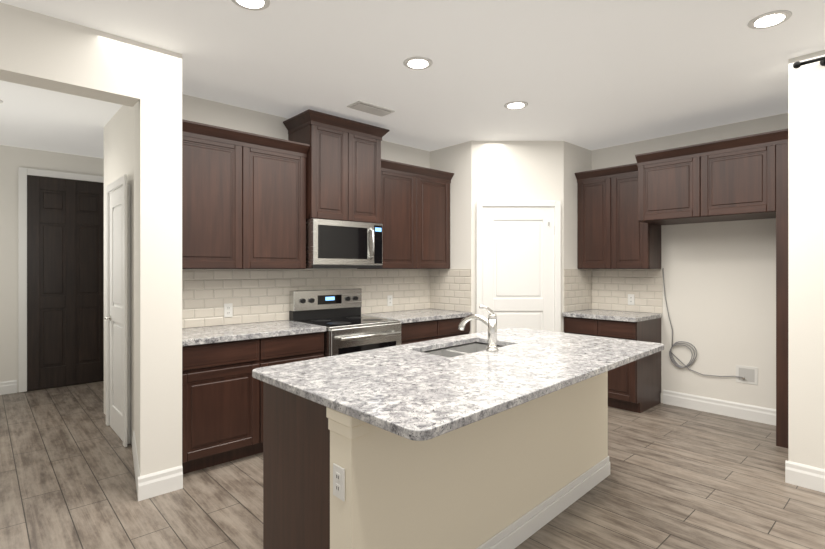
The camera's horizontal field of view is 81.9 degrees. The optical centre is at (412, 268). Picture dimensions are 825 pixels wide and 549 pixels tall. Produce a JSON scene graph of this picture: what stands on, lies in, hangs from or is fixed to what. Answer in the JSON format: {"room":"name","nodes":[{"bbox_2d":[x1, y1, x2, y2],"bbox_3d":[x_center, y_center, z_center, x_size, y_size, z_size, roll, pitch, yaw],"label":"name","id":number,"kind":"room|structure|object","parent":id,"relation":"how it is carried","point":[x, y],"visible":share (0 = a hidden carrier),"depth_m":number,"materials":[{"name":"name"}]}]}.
{"room":"kitchen","nodes":[
{"label":"kitchen","id":0,"kind":"room"},
{"bbox_2d":[0,145,103,391],"bbox_3d":[-3.999,0.015,5.774,3.320,2.740,0.120,0,0,-42],"label":"wall","id":1,"kind":"structure","parent":0,"point":[12,159],"depth_m":5.28,"materials":[{"name":"paint"}]},
{"bbox_2d":[0,380,16,394],"bbox_3d":[-4.753,1.315,4.994,0.915,0.140,0.014,0,0,-42],"label":"baseboard","id":2,"kind":"structure","parent":1,"relation":"attached to","point":[8,387],"depth_m":5.25,"materials":[{"name":"white paint"}]},
{"bbox_2d":[18,167,103,392],"bbox_3d":[-4.013,0.127,5.589,0.960,2.505,0.129,0,0,-42],"label":"door","id":3,"kind":"structure","parent":1,"relation":"in","point":[60,279],"depth_m":5.54,"materials":[{"name":"brown wood"}]},
{"bbox_2d":[0,2,139,106],"bbox_3d":[-2.179,-1.185,2.472,1.315,0.340,0.190,0,0,-42],"label":"wall","id":4,"kind":"structure","parent":0,"point":[41,51],"depth_m":2.62,"materials":[{"name":"paint"}]},
{"bbox_2d":[104,42,181,475],"bbox_3d":[-2.271,0.015,3.722,0.235,2.740,2.160,0,0,-42],"label":"wall","id":5,"kind":"structure","parent":0,"point":[143,143],"depth_m":2.94,"materials":[{"name":"paint"}]},
{"bbox_2d":[104,174,129,446],"bbox_3d":[-2.458,0.327,3.937,0.085,2.105,0.740,0,0,-42],"label":"closet door","id":6,"kind":"structure","parent":5,"relation":"in","point":[117,317],"depth_m":3.91,"materials":[{"name":"white paint"}]},
{"bbox_2d":[132,431,176,500],"bbox_3d":[-1.882,1.315,3.249,0.199,0.140,0.966,0,0,-42],"label":"baseboard","id":7,"kind":"structure","parent":0,"point":[158,483],"depth_m":2.91,"materials":[{"name":"paint"}]},
{"bbox_2d":[182,94,429,327],"bbox_3d":[-0.914,0.015,4.568,2.910,2.740,0.120,0,0,-42],"label":"wall","id":8,"kind":"structure","parent":0,"point":[201,110],"depth_m":4.07,"materials":[{"name":"paint"}]},
{"bbox_2d":[182,119,309,268],"bbox_3d":[-1.406,-0.520,3.775,1.111,1.050,0.384,0,0,-42],"label":"upper cabinet","id":9,"kind":"object","parent":8,"relation":"attached to","point":[243,200],"visible":0.81,"depth_m":3.66,"materials":[{"name":"brown wood"}]},
{"bbox_2d":[182,269,429,327],"bbox_3d":[-0.871,0.235,4.521,2.910,0.456,0.008,0,0,-42],"label":"backsplash","id":10,"kind":"structure","parent":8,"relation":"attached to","point":[256,295],"depth_m":4.20,"materials":[{"name":"tile"}]},
{"bbox_2d":[224,303,232,316],"bbox_3d":[-1.518,0.345,3.917,0.070,0.114,0.009,0,0,-42],"label":"outlet","id":11,"kind":"object","parent":10,"relation":"attached to","point":[228,309],"visible":1,"depth_m":3.92,"materials":[{"name":"white plastic"}]},
{"bbox_2d":[387,295,391,305],"bbox_3d":[-0.240,0.345,5.083,0.070,0.114,0.009,0,0,-42],"label":"outlet","id":12,"kind":"object","parent":10,"relation":"attached to","point":[389,300],"visible":1,"depth_m":5.08,"materials":[{"name":"white plastic"}]},
{"bbox_2d":[283,109,389,223],"bbox_3d":[-0.690,-0.870,4.382,0.864,0.890,0.454,0,0,-42],"label":"upper cabinet","id":13,"kind":"object","parent":8,"relation":"attached to","point":[343,170],"visible":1,"depth_m":4.21,"materials":[{"name":"brown wood"}]},
{"bbox_2d":[306,218,382,267],"bbox_3d":[-0.678,-0.211,4.369,0.748,0.420,0.468,0,0,-42],"label":"microwave oven","id":14,"kind":"object","parent":13,"relation":"attached to","point":[338,244],"visible":0.96,"depth_m":4.18,"materials":[{"name":"silver metal"}]},
{"bbox_2d":[357,159,453,268],"bbox_3d":[-0.052,-0.520,5.012,1.029,1.050,0.384,0,0,-42],"label":"upper cabinet","id":15,"kind":"object","parent":8,"relation":"attached to","point":[415,211],"visible":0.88,"depth_m":4.89,"materials":[{"name":"brown wood"}]},
{"bbox_2d":[0,381,824,548],"bbox_3d":[-0.345,1.425,1.750,9.050,0.080,11.250,0,0,-42],"label":"floor","id":16,"kind":"structure","parent":0,"point":[678,477],"depth_m":2.92,"materials":[{"name":"brown wood"}]},
{"bbox_2d":[182,332,323,473],"bbox_3d":[-1.325,0.946,3.687,1.111,0.879,0.623,0,0,-42],"label":"base cabinet","id":17,"kind":"object","parent":16,"relation":"on","point":[222,404],"visible":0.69,"depth_m":3.32,"materials":[{"name":"brown wood"}]},
{"bbox_2d":[182,320,325,345],"bbox_3d":[-1.316,0.485,3.677,1.111,0.040,0.650,0,0,-42],"label":"countertop","id":18,"kind":"structure","parent":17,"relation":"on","point":[215,334],"depth_m":3.56,"materials":[{"name":"stone"}]},
{"bbox_2d":[289,288,400,356],"bbox_3d":[-0.584,0.792,4.266,0.754,1.185,0.748,0,0,-42],"label":"range","id":19,"kind":"object","parent":16,"relation":"on","point":[350,328],"visible":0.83,"depth_m":4.25,"materials":[{"name":"silver metal"}]},
{"bbox_2d":[253,377,609,548],"bbox_3d":[0.305,0.942,2.677,2.206,0.887,0.891,0,0,-42],"label":"kitchen island","id":20,"kind":"object","parent":16,"relation":"on","point":[493,437],"depth_m":2.03,"materials":[{"name":"paint"}]},
{"bbox_2d":[252,327,663,444],"bbox_3d":[0.405,0.481,2.563,2.216,0.032,1.272,0,0,-42],"label":"island countertop","id":21,"kind":"structure","parent":20,"relation":"on","point":[405,392],"depth_m":2.08,"materials":[{"name":"stone"}]},
{"bbox_2d":[420,341,503,356],"bbox_3d":[0.320,0.605,2.839,0.724,0.239,0.425,0,0,-42],"label":"sink","id":22,"kind":"object","parent":21,"relation":"in","point":[461,346],"depth_m":3.05,"materials":[{"name":"silver metal"}]},
{"bbox_2d":[458,305,499,352],"bbox_3d":[0.355,0.333,2.741,0.128,0.263,0.288,0,0,-42],"label":"faucet","id":23,"kind":"object","parent":21,"relation":"on","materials":[{"name":"silver metal"}]},
{"bbox_2d":[401,317,469,344],"bbox_3d":[0.029,0.946,4.924,1.029,0.879,0.623,0,0,-42],"label":"base cabinet","id":24,"kind":"object","parent":16,"relation":"on","point":[414,332],"visible":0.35,"depth_m":4.65,"materials":[{"name":"brown wood"}]},
{"bbox_2d":[361,309,471,323],"bbox_3d":[0.038,0.485,4.914,1.029,0.040,0.650,0,0,-42],"label":"countertop","id":25,"kind":"structure","parent":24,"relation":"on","point":[412,316],"depth_m":4.80,"materials":[{"name":"stone"}]},
{"bbox_2d":[564,317,660,412],"bbox_3d":[2.082,0.946,4.967,0.623,0.879,0.755,0,0,-42],"label":"base cabinet","id":26,"kind":"object","parent":16,"relation":"on","point":[634,386],"visible":0.4,"depth_m":4.65,"materials":[{"name":"brown wood"}]},
{"bbox_2d":[562,309,661,321],"bbox_3d":[2.075,0.485,4.954,0.650,0.040,0.765,0,0,-42],"label":"countertop","id":27,"kind":"structure","parent":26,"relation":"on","point":[625,316],"depth_m":4.80,"materials":[{"name":"stone"}]},
{"bbox_2d":[635,128,787,447],"bbox_3d":[2.746,0.160,4.216,0.654,2.450,1.243,0,0,-42],"label":"tall cabinet","id":28,"kind":"object","parent":16,"relation":"on","point":[739,178],"visible":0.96,"depth_m":3.93,"materials":[{"name":"brown wood"}]},
{"bbox_2d":[0,0,824,158],"bbox_3d":[-0.345,-1.395,1.750,9.050,0.080,11.250,0,0,-42],"label":"ceiling","id":29,"kind":"structure","parent":0,"point":[591,75],"depth_m":3.16,"materials":[{"name":"paint"}]},
{"bbox_2d":[231,0,269,10],"bbox_3d":[-0.819,-1.351,2.394,0.196,0.007,0.196,0,0,-42],"label":"recessed light","id":30,"kind":"object","parent":29,"relation":"in","point":[255,5],"visible":1,"depth_m":2.42,"materials":[{"name":"white plastic"}]},
{"bbox_2d":[347,100,394,116],"bbox_3d":[-0.349,-1.346,4.015,0.380,0.016,0.180,0,0,-42],"label":"ceiling vent","id":31,"kind":"object","parent":29,"relation":"in","point":[366,107],"visible":1,"depth_m":3.99,"materials":[{"name":"white metal"}]},
{"bbox_2d":[403,57,432,69],"bbox_3d":[0.036,-1.351,3.134,0.196,0.007,0.196,0,0,-42],"label":"recessed light","id":32,"kind":"object","parent":29,"relation":"in","point":[417,63],"visible":1,"depth_m":3.12,"materials":[{"name":"white plastic"}]},
{"bbox_2d":[504,101,527,108],"bbox_3d":[0.858,-1.351,3.939,0.196,0.007,0.196,0,0,-42],"label":"recessed light","id":33,"kind":"object","parent":29,"relation":"in","point":[516,105],"visible":1,"depth_m":3.93,"materials":[{"name":"white plastic"}]},
{"bbox_2d":[748,10,791,28],"bbox_3d":[1.944,-1.351,2.587,0.196,0.007,0.196,0,0,-42],"label":"recessed light","id":34,"kind":"object","parent":29,"relation":"in","point":[769,19],"visible":1,"depth_m":2.57,"materials":[{"name":"white plastic"}]},
{"bbox_2d":[430,141,590,333],"bbox_3d":[1.132,0.015,5.567,1.460,2.740,1.405,0,0,-42],"label":"wall","id":35,"kind":"structure","parent":0,"point":[514,170],"depth_m":5.05,"materials":[{"name":"paint"}]},
{"bbox_2d":[430,269,470,311],"bbox_3d":[0.413,0.235,5.267,0.008,0.456,0.620,0,0,-42],"label":"backsplash","id":36,"kind":"structure","parent":35,"relation":"attached to","point":[450,289],"depth_m":5.25,"materials":[{"name":"tile"}]},
{"bbox_2d":[476,200,560,332],"bbox_3d":[1.116,0.332,5.010,0.890,2.095,0.062,0,0,-1],"label":"pantry door","id":37,"kind":"structure","parent":35,"relation":"in","point":[518,263],"depth_m":5.01,"materials":[{"name":"white paint"}]},
{"bbox_2d":[564,269,591,311],"bbox_3d":[1.830,0.235,5.248,0.600,0.456,0.008,0,0,-42],"label":"backsplash","id":38,"kind":"structure","parent":35,"relation":"attached to","point":[577,289],"depth_m":5.23,"materials":[{"name":"tile"}]},
{"bbox_2d":[591,113,787,408],"bbox_3d":[4.375,0.015,3.010,0.120,2.740,6.745,0,0,-42],"label":"wall","id":39,"kind":"structure","parent":0,"point":[720,284],"depth_m":4.53,"materials":[{"name":"paint"}]},
{"bbox_2d":[575,163,660,268],"bbox_3d":[2.170,-0.520,5.048,0.384,1.050,0.755,0,0,-42],"label":"upper cabinet","id":40,"kind":"object","parent":39,"relation":"attached to","point":[613,233],"visible":0.9,"depth_m":4.93,"materials":[{"name":"brown wood"}]},
{"bbox_2d":[592,269,662,312],"bbox_3d":[2.316,0.235,5.170,0.008,0.456,0.760,0,0,-42],"label":"backsplash","id":41,"kind":"structure","parent":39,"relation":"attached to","point":[612,289],"depth_m":5.15,"materials":[{"name":"tile"}]},
{"bbox_2d":[628,294,633,304],"bbox_3d":[2.353,0.335,5.114,0.009,0.114,0.070,0,0,-42],"label":"outlet","id":42,"kind":"object","parent":41,"relation":"attached to","point":[630,299],"visible":1,"depth_m":5.11,"materials":[{"name":"white plastic"}]},
{"bbox_2d":[663,270,757,384],"bbox_3d":[2.836,0.525,4.578,0.035,1.060,0.808,0,0,-42],"label":"cable","id":43,"kind":"object","parent":39,"relation":"attached to","point":[747,374],"visible":0.96,"depth_m":4.40,"materials":[{"name":"grey plastic"}]},
{"bbox_2d":[663,390,775,425],"bbox_3d":[2.926,1.315,4.497,0.014,0.140,1.036,0,0,-42],"label":"baseboard","id":44,"kind":"structure","parent":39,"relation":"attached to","point":[734,409],"depth_m":4.49,"materials":[{"name":"white paint"}]},
{"bbox_2d":[785,50,824,492],"bbox_3d":[4.062,0.015,1.369,0.134,2.740,4.744,0,0,-42],"label":"wall","id":45,"kind":"structure","parent":0,"point":[806,264],"depth_m":3.01,"materials":[{"name":"paint"}]},
{"bbox_2d":[793,56,824,68],"bbox_3d":[3.431,-1.280,1.913,0.091,0.050,2.997,0,0,-42],"label":"curtain rod","id":46,"kind":"object","parent":45,"relation":"attached to","point":[797,64],"visible":1,"depth_m":2.95,"materials":[{"name":"black metal"}]}
]}

